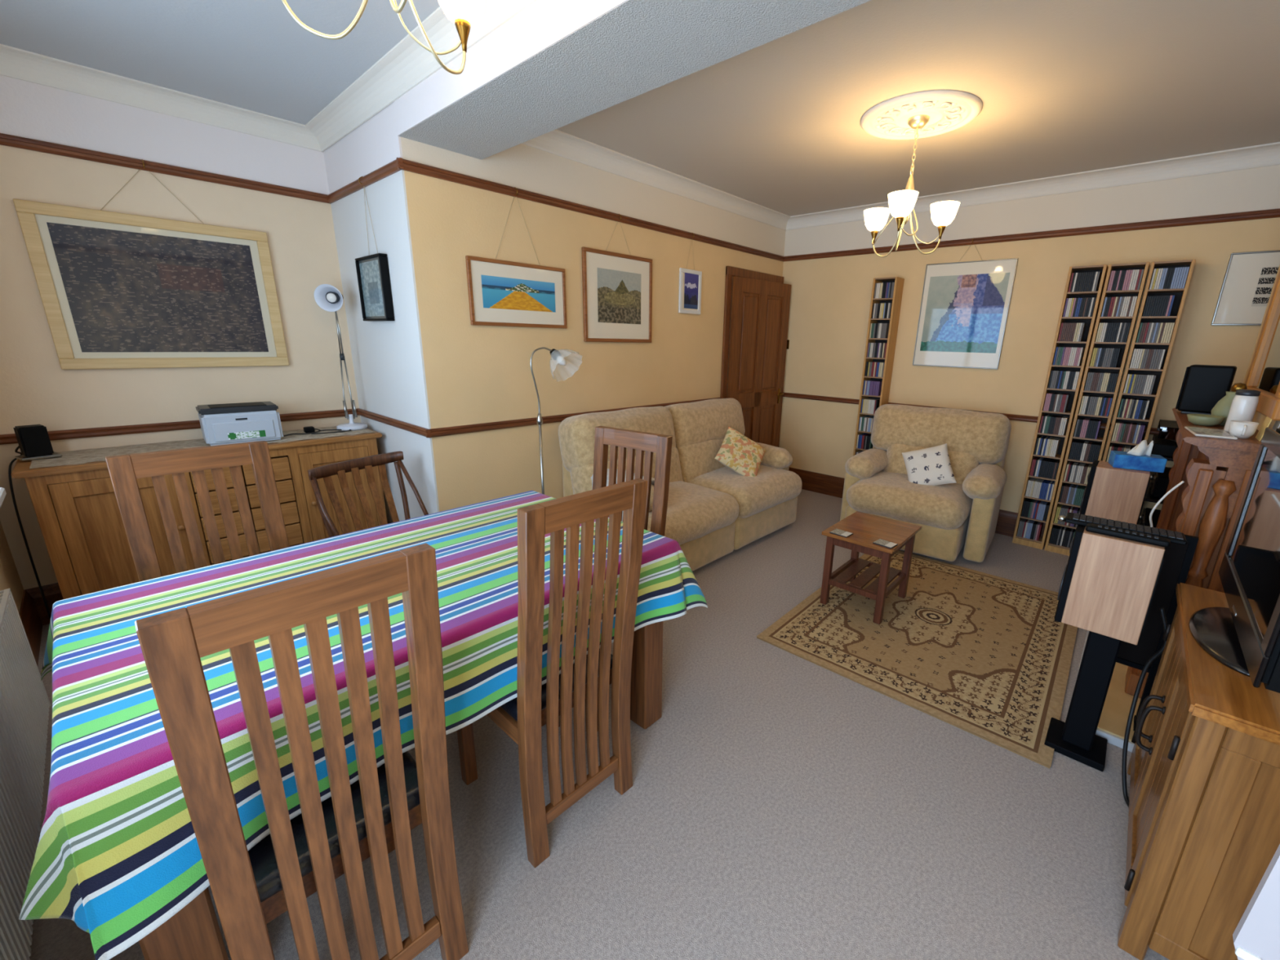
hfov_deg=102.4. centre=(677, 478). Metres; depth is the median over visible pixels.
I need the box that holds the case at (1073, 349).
[1069,347,1075,365]
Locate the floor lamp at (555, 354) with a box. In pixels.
[529,346,566,494]
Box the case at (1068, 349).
[1063,346,1069,365]
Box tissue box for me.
[1108,440,1167,472]
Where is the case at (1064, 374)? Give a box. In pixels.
[1061,370,1066,388]
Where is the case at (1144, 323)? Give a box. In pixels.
[1137,322,1145,342]
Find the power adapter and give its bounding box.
[302,426,321,432]
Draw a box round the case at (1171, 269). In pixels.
[1165,267,1172,288]
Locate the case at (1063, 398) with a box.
[1059,393,1066,412]
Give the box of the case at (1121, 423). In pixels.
[1115,421,1122,441]
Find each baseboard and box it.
[18,589,42,665]
[23,582,63,625]
[788,466,1045,541]
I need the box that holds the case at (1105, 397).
[1100,396,1106,415]
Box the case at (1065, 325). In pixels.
[1061,323,1066,341]
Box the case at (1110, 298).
[1105,297,1111,316]
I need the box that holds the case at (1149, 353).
[1144,349,1151,368]
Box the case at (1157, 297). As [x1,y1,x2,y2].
[1151,295,1158,315]
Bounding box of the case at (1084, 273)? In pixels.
[1080,272,1085,291]
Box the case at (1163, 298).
[1158,295,1165,315]
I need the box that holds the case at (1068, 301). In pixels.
[1065,297,1070,316]
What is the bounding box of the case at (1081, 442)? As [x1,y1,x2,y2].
[1075,440,1083,460]
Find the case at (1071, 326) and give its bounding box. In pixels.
[1066,323,1072,341]
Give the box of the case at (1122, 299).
[1117,296,1124,316]
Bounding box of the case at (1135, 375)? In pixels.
[1129,373,1136,393]
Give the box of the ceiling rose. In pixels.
[860,89,982,139]
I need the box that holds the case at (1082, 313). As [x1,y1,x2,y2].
[1080,297,1086,316]
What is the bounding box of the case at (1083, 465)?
[1078,463,1085,483]
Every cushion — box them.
[557,405,676,473]
[591,468,654,521]
[647,480,739,546]
[663,398,745,447]
[675,438,726,482]
[688,465,801,518]
[714,426,765,477]
[846,470,973,529]
[871,404,1010,464]
[882,444,979,484]
[902,443,955,485]
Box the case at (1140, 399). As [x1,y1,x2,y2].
[1133,398,1141,418]
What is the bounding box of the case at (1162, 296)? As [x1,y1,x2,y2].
[1155,295,1163,315]
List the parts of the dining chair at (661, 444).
leg, post, rail, post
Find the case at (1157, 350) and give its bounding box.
[1151,349,1158,368]
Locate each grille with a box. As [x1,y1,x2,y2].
[0,588,10,631]
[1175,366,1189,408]
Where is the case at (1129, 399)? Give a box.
[1123,398,1130,417]
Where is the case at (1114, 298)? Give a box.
[1109,297,1115,316]
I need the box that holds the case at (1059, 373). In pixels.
[1055,370,1061,388]
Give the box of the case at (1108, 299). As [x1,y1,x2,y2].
[1103,297,1109,316]
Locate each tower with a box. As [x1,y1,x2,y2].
[853,276,904,456]
[1012,264,1108,549]
[1044,262,1149,555]
[1102,259,1195,462]
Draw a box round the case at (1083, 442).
[1077,440,1084,460]
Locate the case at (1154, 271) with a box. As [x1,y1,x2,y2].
[1149,268,1156,289]
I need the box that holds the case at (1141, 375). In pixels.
[1136,373,1142,394]
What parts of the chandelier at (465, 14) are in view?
arm, arm, arm, lamp shade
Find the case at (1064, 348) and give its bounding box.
[1060,346,1066,364]
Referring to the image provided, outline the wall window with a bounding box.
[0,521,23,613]
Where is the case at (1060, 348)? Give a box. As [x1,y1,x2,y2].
[1056,346,1062,364]
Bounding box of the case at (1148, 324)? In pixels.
[1142,322,1149,342]
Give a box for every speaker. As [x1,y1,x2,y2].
[13,424,62,461]
[1054,524,1164,644]
[1079,460,1150,524]
[1175,364,1236,414]
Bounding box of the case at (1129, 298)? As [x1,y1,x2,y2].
[1124,296,1130,316]
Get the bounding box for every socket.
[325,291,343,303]
[550,348,561,360]
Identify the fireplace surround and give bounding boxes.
[1124,408,1262,698]
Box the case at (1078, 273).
[1074,272,1079,292]
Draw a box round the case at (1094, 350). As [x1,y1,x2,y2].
[1089,347,1096,366]
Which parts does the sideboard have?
door, knob, drawer, drawer, drawer, drawer, drawer, drawer, drawer, drawer, knob, door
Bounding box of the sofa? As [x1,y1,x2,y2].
[557,398,801,570]
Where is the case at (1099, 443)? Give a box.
[1093,442,1100,462]
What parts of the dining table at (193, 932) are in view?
leg, leg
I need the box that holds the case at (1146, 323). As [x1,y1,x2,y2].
[1140,322,1147,342]
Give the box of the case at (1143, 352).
[1138,349,1145,368]
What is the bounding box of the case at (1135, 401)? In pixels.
[1129,398,1137,418]
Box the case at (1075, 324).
[1071,323,1076,341]
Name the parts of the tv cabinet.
leg, handle, handle, door, door, leg, frame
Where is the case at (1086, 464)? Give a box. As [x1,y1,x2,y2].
[1080,463,1087,483]
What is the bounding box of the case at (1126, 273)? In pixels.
[1121,270,1128,290]
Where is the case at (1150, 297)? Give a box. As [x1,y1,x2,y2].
[1144,296,1151,316]
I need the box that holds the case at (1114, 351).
[1110,348,1116,367]
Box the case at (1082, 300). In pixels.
[1078,297,1084,316]
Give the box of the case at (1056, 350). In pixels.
[1053,346,1058,364]
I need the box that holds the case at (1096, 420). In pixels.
[1090,418,1097,438]
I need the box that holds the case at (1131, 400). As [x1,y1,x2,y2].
[1125,398,1132,417]
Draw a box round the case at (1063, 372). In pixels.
[1058,370,1065,388]
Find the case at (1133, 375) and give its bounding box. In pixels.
[1127,373,1134,393]
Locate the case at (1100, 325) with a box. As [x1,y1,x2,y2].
[1095,323,1101,342]
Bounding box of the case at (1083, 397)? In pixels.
[1079,395,1085,413]
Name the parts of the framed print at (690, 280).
frame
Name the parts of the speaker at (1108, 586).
plate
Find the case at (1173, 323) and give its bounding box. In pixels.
[1167,322,1174,342]
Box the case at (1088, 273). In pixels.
[1084,271,1089,291]
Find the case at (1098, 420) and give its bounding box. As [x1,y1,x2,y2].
[1093,419,1099,439]
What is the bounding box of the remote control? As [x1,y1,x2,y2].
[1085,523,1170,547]
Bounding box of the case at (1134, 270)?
[1128,269,1135,289]
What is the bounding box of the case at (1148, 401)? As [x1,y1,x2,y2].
[1142,399,1149,419]
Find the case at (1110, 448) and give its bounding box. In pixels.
[1106,444,1112,462]
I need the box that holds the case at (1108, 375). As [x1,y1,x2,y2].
[1104,372,1111,391]
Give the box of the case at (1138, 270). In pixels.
[1133,269,1139,289]
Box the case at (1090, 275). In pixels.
[1085,271,1092,291]
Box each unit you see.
[1139,507,1160,527]
[1149,466,1171,497]
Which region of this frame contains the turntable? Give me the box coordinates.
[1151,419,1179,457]
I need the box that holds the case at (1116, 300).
[1111,297,1118,316]
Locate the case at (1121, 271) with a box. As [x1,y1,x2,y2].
[1115,270,1122,290]
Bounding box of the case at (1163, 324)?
[1158,322,1165,342]
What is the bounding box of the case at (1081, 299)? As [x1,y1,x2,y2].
[1076,297,1082,316]
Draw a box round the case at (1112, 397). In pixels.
[1106,396,1113,416]
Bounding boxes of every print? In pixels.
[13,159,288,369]
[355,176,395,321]
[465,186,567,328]
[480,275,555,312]
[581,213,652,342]
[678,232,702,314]
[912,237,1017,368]
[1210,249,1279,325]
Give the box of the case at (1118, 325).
[1114,322,1119,342]
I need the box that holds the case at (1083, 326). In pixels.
[1079,323,1086,342]
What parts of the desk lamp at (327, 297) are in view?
lamp shade, bulb, arm, arm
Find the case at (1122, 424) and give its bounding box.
[1117,422,1124,441]
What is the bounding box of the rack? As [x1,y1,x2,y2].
[1137,443,1173,524]
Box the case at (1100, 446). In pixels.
[1095,442,1102,460]
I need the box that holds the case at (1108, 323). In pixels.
[1103,322,1110,342]
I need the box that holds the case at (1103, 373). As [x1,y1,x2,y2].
[1097,372,1105,391]
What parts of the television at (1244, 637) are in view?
casing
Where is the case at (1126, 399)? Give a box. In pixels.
[1121,397,1128,417]
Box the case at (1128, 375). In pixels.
[1123,373,1130,392]
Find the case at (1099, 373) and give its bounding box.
[1093,372,1100,391]
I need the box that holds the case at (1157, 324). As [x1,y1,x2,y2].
[1151,322,1158,342]
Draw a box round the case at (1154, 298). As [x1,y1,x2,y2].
[1149,295,1156,315]
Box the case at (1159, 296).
[1154,295,1160,315]
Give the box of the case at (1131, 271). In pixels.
[1126,270,1133,290]
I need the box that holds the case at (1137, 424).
[1132,422,1138,443]
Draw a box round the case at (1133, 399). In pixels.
[1128,398,1134,417]
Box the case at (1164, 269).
[1158,267,1165,288]
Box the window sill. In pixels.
[0,487,6,507]
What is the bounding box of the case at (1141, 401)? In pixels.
[1136,399,1142,418]
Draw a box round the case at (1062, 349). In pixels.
[1058,346,1063,364]
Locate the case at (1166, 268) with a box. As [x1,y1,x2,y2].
[1160,267,1168,288]
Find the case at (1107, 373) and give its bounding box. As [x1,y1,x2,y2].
[1102,372,1109,391]
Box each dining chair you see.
[105,440,289,582]
[134,542,468,959]
[457,478,647,867]
[585,426,672,732]
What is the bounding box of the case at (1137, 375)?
[1132,373,1138,393]
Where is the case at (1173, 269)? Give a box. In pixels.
[1167,267,1174,288]
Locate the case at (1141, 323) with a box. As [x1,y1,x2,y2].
[1136,322,1142,342]
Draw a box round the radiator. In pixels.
[0,588,50,959]
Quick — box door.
[720,266,791,447]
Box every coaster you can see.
[829,528,853,537]
[872,538,897,548]
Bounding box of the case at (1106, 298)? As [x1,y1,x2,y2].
[1101,297,1107,316]
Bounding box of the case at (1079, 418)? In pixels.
[1073,417,1080,436]
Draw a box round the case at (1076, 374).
[1071,371,1077,389]
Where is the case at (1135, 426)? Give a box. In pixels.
[1129,422,1137,443]
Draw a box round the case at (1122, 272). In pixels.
[1117,270,1124,290]
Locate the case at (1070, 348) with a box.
[1066,346,1071,365]
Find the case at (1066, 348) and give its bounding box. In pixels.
[1062,346,1067,365]
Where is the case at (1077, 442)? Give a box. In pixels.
[1072,440,1079,459]
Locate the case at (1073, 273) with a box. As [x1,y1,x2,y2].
[1068,272,1074,292]
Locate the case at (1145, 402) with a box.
[1140,399,1147,419]
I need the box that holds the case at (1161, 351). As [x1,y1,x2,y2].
[1155,349,1163,368]
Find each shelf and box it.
[857,430,871,433]
[859,412,875,415]
[862,394,879,397]
[863,376,882,378]
[866,357,884,359]
[868,337,887,339]
[870,318,889,320]
[872,297,893,301]
[875,276,895,281]
[1015,534,1043,542]
[1019,515,1046,523]
[1024,495,1051,502]
[1028,475,1055,480]
[1032,453,1061,459]
[1037,432,1066,437]
[1042,410,1071,414]
[1046,387,1075,391]
[1048,541,1070,549]
[1051,364,1080,367]
[1053,520,1076,528]
[1056,341,1086,343]
[1057,501,1079,507]
[1062,316,1092,319]
[1062,480,1087,485]
[1066,291,1097,295]
[1067,458,1093,463]
[1071,264,1104,271]
[1072,436,1103,441]
[1077,413,1108,417]
[1083,390,1114,394]
[1088,366,1120,369]
[1093,342,1126,344]
[1099,316,1133,319]
[1106,289,1139,294]
[1110,439,1138,445]
[1111,262,1146,269]
[1115,416,1149,422]
[1122,392,1155,396]
[1128,367,1163,371]
[1134,342,1169,345]
[1141,315,1177,319]
[1144,482,1164,503]
[1147,288,1184,293]
[1147,443,1173,461]
[1154,259,1192,266]
[1172,408,1262,452]
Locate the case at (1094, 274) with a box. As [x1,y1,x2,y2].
[1089,271,1096,291]
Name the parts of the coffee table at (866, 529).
leg, leg, leg, leg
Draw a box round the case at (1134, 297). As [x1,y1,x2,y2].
[1128,296,1135,316]
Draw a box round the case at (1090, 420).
[1084,418,1092,438]
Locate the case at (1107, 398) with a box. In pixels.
[1102,396,1109,416]
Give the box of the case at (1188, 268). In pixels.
[1182,266,1189,288]
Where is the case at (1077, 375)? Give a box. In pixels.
[1074,371,1079,390]
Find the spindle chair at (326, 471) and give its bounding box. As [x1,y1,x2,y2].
[307,451,428,537]
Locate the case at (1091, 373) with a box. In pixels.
[1086,371,1093,391]
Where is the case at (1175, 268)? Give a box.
[1169,267,1177,288]
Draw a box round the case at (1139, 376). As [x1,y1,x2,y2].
[1133,373,1141,393]
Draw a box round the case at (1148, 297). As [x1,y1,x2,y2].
[1142,296,1149,316]
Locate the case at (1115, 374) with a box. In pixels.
[1110,373,1116,391]
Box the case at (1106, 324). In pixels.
[1101,322,1107,342]
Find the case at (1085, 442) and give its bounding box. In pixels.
[1080,440,1087,460]
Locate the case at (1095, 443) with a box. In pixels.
[1088,442,1096,462]
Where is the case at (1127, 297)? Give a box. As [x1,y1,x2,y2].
[1122,296,1128,316]
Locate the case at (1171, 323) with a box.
[1164,322,1172,342]
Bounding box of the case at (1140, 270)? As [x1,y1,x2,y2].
[1134,269,1142,289]
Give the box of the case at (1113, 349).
[1107,348,1114,367]
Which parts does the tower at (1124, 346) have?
panel, panel, panel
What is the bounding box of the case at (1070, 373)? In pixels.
[1066,370,1073,389]
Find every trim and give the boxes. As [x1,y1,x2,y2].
[0,44,324,151]
[0,133,330,204]
[0,408,358,444]
[305,0,537,151]
[327,157,403,203]
[357,408,431,437]
[395,157,784,262]
[425,397,720,437]
[521,128,790,230]
[782,392,1159,435]
[783,208,1279,261]
[786,142,1279,230]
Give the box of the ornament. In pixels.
[1231,382,1247,391]
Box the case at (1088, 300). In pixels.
[1084,297,1090,316]
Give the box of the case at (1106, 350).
[1102,348,1107,367]
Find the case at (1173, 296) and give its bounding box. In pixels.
[1167,295,1174,315]
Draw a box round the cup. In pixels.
[1228,420,1259,438]
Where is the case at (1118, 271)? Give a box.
[1113,270,1119,290]
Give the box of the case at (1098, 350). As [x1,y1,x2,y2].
[1093,347,1099,366]
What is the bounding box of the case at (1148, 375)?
[1142,374,1149,394]
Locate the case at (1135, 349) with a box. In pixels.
[1129,348,1136,368]
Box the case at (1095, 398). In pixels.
[1090,395,1097,414]
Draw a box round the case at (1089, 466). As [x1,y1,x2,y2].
[1084,464,1091,484]
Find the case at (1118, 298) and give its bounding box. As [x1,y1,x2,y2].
[1113,297,1119,316]
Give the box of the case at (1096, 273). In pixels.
[1092,271,1097,291]
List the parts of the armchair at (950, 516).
panel, panel, panel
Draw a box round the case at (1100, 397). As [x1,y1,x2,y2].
[1094,395,1102,415]
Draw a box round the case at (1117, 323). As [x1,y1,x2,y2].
[1111,322,1118,342]
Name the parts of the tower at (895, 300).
panel, panel, panel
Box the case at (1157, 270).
[1151,268,1158,288]
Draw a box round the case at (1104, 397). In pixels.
[1098,395,1105,415]
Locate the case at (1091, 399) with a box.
[1086,395,1093,414]
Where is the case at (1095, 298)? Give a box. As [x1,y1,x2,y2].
[1090,297,1096,316]
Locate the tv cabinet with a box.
[1117,582,1279,959]
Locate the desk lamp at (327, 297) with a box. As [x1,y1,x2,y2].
[314,284,367,430]
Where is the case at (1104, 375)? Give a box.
[1100,372,1106,391]
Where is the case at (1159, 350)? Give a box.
[1153,349,1160,368]
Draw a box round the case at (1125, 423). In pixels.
[1120,422,1126,441]
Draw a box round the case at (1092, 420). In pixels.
[1087,418,1093,438]
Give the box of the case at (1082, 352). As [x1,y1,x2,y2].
[1077,347,1084,365]
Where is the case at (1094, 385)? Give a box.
[1092,372,1098,391]
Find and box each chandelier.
[281,0,485,74]
[863,114,959,257]
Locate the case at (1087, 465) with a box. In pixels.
[1082,463,1088,484]
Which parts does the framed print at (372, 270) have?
cord, frame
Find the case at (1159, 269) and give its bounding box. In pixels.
[1154,268,1160,288]
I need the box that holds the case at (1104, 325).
[1099,322,1105,342]
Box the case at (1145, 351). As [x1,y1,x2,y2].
[1140,349,1146,368]
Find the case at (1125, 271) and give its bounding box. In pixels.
[1120,270,1126,290]
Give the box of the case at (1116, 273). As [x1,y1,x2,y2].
[1111,271,1117,290]
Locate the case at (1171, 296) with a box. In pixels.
[1164,295,1172,315]
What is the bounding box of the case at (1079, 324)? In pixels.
[1075,323,1080,341]
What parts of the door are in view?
panel, panel, frame, panel, panel, handle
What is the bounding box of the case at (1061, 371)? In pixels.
[1057,370,1062,388]
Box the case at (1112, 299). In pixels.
[1107,297,1113,316]
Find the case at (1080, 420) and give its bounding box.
[1075,417,1082,436]
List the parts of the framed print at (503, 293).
frame, cord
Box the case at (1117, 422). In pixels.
[1111,421,1118,440]
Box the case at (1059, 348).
[1054,346,1060,364]
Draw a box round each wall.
[0,75,360,589]
[323,102,439,524]
[400,137,785,511]
[778,164,1279,514]
[1243,264,1279,430]
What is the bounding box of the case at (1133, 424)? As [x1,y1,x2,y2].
[1128,422,1134,443]
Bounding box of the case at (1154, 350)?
[1149,349,1155,368]
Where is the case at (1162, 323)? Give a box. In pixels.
[1155,322,1163,342]
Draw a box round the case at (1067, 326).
[1063,323,1069,341]
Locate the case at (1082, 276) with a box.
[1078,272,1084,291]
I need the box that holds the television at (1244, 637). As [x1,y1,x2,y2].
[1188,426,1279,693]
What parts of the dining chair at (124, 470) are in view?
post, rail, post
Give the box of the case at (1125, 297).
[1120,296,1126,316]
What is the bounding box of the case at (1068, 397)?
[1062,393,1070,412]
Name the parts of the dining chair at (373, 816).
post, rail, seat, seat frame, leg, rail, post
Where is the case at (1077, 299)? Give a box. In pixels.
[1072,297,1078,316]
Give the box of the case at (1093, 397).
[1088,395,1095,414]
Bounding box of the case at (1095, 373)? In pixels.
[1089,372,1096,391]
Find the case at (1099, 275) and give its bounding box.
[1093,271,1101,291]
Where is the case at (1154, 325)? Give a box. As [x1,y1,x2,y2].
[1149,322,1155,342]
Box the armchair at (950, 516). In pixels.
[840,404,1010,562]
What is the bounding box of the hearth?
[1074,630,1140,752]
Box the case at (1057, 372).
[1053,370,1058,388]
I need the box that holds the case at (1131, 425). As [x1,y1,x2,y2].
[1125,422,1132,442]
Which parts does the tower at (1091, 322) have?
panel, panel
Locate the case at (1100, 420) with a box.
[1094,419,1102,439]
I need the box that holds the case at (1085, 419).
[1079,417,1086,437]
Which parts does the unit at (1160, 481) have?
panel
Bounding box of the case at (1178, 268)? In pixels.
[1172,267,1179,288]
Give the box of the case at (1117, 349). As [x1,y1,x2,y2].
[1111,348,1118,367]
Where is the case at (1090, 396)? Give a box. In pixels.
[1084,395,1092,414]
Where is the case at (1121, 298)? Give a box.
[1115,297,1122,316]
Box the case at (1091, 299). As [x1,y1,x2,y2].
[1086,297,1092,316]
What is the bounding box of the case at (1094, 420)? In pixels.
[1088,418,1096,438]
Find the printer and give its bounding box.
[195,401,283,445]
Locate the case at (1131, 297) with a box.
[1126,296,1133,316]
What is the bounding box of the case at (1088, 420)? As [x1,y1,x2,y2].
[1083,418,1090,437]
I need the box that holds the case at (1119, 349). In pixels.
[1114,348,1120,367]
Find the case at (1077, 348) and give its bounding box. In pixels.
[1073,347,1079,365]
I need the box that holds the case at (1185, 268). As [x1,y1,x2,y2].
[1179,266,1186,288]
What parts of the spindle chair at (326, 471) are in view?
post, rail, post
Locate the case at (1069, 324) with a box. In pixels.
[1065,323,1071,341]
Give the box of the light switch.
[786,339,789,349]
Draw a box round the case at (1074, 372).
[1070,371,1075,389]
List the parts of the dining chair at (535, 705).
leg, post, seat frame, seat, rail, rail, post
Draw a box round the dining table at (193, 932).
[138,621,662,959]
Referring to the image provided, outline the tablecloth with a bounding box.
[18,490,707,959]
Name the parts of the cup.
handle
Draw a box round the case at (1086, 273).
[1081,271,1088,291]
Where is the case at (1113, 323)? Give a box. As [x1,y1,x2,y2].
[1107,322,1114,342]
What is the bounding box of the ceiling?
[0,0,1279,216]
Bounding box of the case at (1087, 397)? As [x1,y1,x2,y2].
[1083,395,1089,413]
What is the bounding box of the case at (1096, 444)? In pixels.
[1091,442,1098,462]
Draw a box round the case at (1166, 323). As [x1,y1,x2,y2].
[1160,322,1167,342]
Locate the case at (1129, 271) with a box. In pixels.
[1124,270,1130,290]
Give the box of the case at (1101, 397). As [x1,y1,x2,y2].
[1096,395,1103,415]
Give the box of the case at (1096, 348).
[1091,347,1097,366]
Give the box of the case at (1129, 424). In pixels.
[1124,422,1130,442]
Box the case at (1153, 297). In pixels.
[1146,296,1154,316]
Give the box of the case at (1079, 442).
[1074,440,1081,459]
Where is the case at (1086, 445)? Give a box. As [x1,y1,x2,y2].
[1081,441,1088,461]
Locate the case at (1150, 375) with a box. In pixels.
[1144,374,1151,394]
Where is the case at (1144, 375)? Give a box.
[1137,373,1145,394]
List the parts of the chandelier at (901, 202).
lamp shade, arm, arm, lamp shade, chain, arm, lamp shade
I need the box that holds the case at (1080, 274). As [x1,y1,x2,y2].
[1075,272,1081,292]
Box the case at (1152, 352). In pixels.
[1146,349,1153,368]
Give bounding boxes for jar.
[1223,389,1261,433]
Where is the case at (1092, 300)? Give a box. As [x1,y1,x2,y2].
[1088,297,1093,316]
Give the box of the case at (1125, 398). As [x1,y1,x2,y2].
[1120,397,1126,417]
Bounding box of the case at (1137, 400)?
[1132,398,1138,418]
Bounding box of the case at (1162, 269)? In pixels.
[1155,268,1163,288]
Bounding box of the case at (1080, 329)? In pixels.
[1076,323,1082,341]
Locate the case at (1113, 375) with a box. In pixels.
[1108,373,1115,391]
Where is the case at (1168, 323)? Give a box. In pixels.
[1162,322,1169,342]
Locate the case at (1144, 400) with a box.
[1138,399,1145,419]
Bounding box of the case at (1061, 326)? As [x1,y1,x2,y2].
[1057,323,1063,341]
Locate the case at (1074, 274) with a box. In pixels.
[1070,272,1075,292]
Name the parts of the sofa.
panel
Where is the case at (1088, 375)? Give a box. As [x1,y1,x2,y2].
[1084,371,1091,390]
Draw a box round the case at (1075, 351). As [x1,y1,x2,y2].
[1071,347,1077,365]
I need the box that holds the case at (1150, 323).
[1144,322,1151,342]
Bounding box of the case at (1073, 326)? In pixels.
[1069,323,1075,341]
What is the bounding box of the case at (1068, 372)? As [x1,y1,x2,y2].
[1064,370,1071,389]
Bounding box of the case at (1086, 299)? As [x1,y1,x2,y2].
[1082,297,1088,316]
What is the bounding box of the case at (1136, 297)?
[1130,296,1137,316]
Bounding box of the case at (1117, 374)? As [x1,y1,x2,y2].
[1112,373,1119,392]
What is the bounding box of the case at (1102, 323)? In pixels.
[1097,322,1103,342]
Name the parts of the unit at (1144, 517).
panel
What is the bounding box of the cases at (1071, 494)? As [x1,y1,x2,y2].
[855,282,1086,547]
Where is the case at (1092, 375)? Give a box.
[1088,372,1094,391]
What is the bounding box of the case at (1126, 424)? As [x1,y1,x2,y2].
[1121,422,1128,442]
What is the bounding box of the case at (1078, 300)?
[1074,297,1079,316]
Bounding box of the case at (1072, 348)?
[1067,347,1073,365]
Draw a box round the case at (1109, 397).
[1104,396,1111,416]
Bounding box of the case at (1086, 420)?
[1081,417,1088,437]
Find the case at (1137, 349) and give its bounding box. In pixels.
[1132,348,1138,368]
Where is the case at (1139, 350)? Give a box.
[1133,348,1141,368]
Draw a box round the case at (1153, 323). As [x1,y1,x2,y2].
[1146,322,1154,342]
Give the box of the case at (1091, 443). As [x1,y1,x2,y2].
[1085,441,1093,461]
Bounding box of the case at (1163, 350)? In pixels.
[1158,349,1164,368]
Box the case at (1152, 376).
[1146,374,1154,394]
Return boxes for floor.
[29,488,1168,959]
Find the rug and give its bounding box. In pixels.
[756,550,1077,768]
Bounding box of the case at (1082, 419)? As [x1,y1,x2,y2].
[1077,417,1084,437]
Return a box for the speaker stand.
[1044,631,1121,771]
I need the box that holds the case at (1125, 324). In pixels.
[1120,322,1126,342]
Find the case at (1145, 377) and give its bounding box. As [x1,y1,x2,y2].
[1140,373,1146,394]
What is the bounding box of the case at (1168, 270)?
[1163,267,1170,288]
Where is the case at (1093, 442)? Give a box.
[1087,441,1094,462]
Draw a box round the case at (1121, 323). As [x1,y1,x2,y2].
[1115,322,1122,342]
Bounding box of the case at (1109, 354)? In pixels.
[1106,348,1111,367]
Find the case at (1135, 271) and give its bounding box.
[1130,269,1137,289]
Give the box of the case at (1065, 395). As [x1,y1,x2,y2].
[1061,393,1068,412]
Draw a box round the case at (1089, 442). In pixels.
[1083,441,1090,461]
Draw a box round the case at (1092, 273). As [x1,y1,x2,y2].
[1088,271,1093,291]
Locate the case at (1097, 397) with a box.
[1092,395,1099,414]
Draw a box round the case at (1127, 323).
[1122,322,1128,342]
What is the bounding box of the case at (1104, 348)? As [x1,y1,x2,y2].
[1099,347,1106,366]
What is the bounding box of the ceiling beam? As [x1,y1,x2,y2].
[394,0,871,159]
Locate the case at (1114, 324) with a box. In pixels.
[1109,322,1115,342]
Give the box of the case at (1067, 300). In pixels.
[1062,297,1068,316]
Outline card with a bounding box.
[1255,416,1279,441]
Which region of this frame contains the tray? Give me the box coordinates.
[207,401,266,408]
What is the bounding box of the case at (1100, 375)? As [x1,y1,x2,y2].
[1096,372,1102,391]
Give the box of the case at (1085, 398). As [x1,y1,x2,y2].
[1080,395,1088,413]
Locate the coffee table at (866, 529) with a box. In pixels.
[819,511,921,624]
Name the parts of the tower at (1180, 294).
panel, panel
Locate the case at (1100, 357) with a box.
[1097,347,1104,366]
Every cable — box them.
[8,445,51,621]
[284,429,351,436]
[1121,607,1167,807]
[1149,480,1184,527]
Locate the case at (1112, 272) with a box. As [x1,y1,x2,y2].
[1106,271,1113,290]
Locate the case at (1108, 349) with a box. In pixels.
[1103,348,1110,367]
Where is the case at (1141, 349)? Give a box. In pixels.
[1136,348,1142,368]
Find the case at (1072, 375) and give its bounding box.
[1068,370,1075,389]
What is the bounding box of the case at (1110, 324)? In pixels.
[1105,322,1111,342]
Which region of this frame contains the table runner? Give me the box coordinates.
[29,426,375,468]
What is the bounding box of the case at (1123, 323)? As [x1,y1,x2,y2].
[1118,322,1124,342]
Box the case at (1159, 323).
[1153,322,1160,342]
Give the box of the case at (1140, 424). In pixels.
[1134,422,1141,444]
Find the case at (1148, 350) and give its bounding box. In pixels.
[1142,349,1149,368]
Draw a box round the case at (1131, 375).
[1125,373,1132,393]
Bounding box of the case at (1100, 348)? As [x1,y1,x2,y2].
[1095,347,1102,366]
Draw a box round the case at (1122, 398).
[1117,397,1124,417]
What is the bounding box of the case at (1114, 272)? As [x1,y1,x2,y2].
[1109,271,1115,290]
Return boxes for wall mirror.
[1244,271,1279,420]
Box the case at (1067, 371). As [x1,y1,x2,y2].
[1062,370,1069,389]
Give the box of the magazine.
[1184,426,1237,439]
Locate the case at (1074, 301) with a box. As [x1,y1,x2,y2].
[1071,297,1076,316]
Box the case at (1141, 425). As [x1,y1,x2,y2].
[1136,423,1142,444]
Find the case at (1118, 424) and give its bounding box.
[1113,421,1120,440]
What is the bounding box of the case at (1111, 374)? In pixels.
[1106,373,1112,391]
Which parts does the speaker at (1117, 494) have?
plate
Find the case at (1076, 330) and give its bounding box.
[1072,323,1078,341]
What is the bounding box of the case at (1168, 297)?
[1163,295,1169,315]
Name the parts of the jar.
lid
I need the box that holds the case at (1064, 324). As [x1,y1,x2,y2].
[1059,323,1065,341]
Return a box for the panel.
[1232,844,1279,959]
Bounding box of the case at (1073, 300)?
[1068,297,1074,316]
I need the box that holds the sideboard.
[11,426,386,599]
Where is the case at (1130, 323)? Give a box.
[1124,322,1131,342]
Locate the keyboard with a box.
[1057,512,1186,545]
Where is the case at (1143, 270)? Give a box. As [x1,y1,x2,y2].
[1137,269,1144,289]
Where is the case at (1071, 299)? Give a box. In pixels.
[1066,297,1072,316]
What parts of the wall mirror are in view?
glass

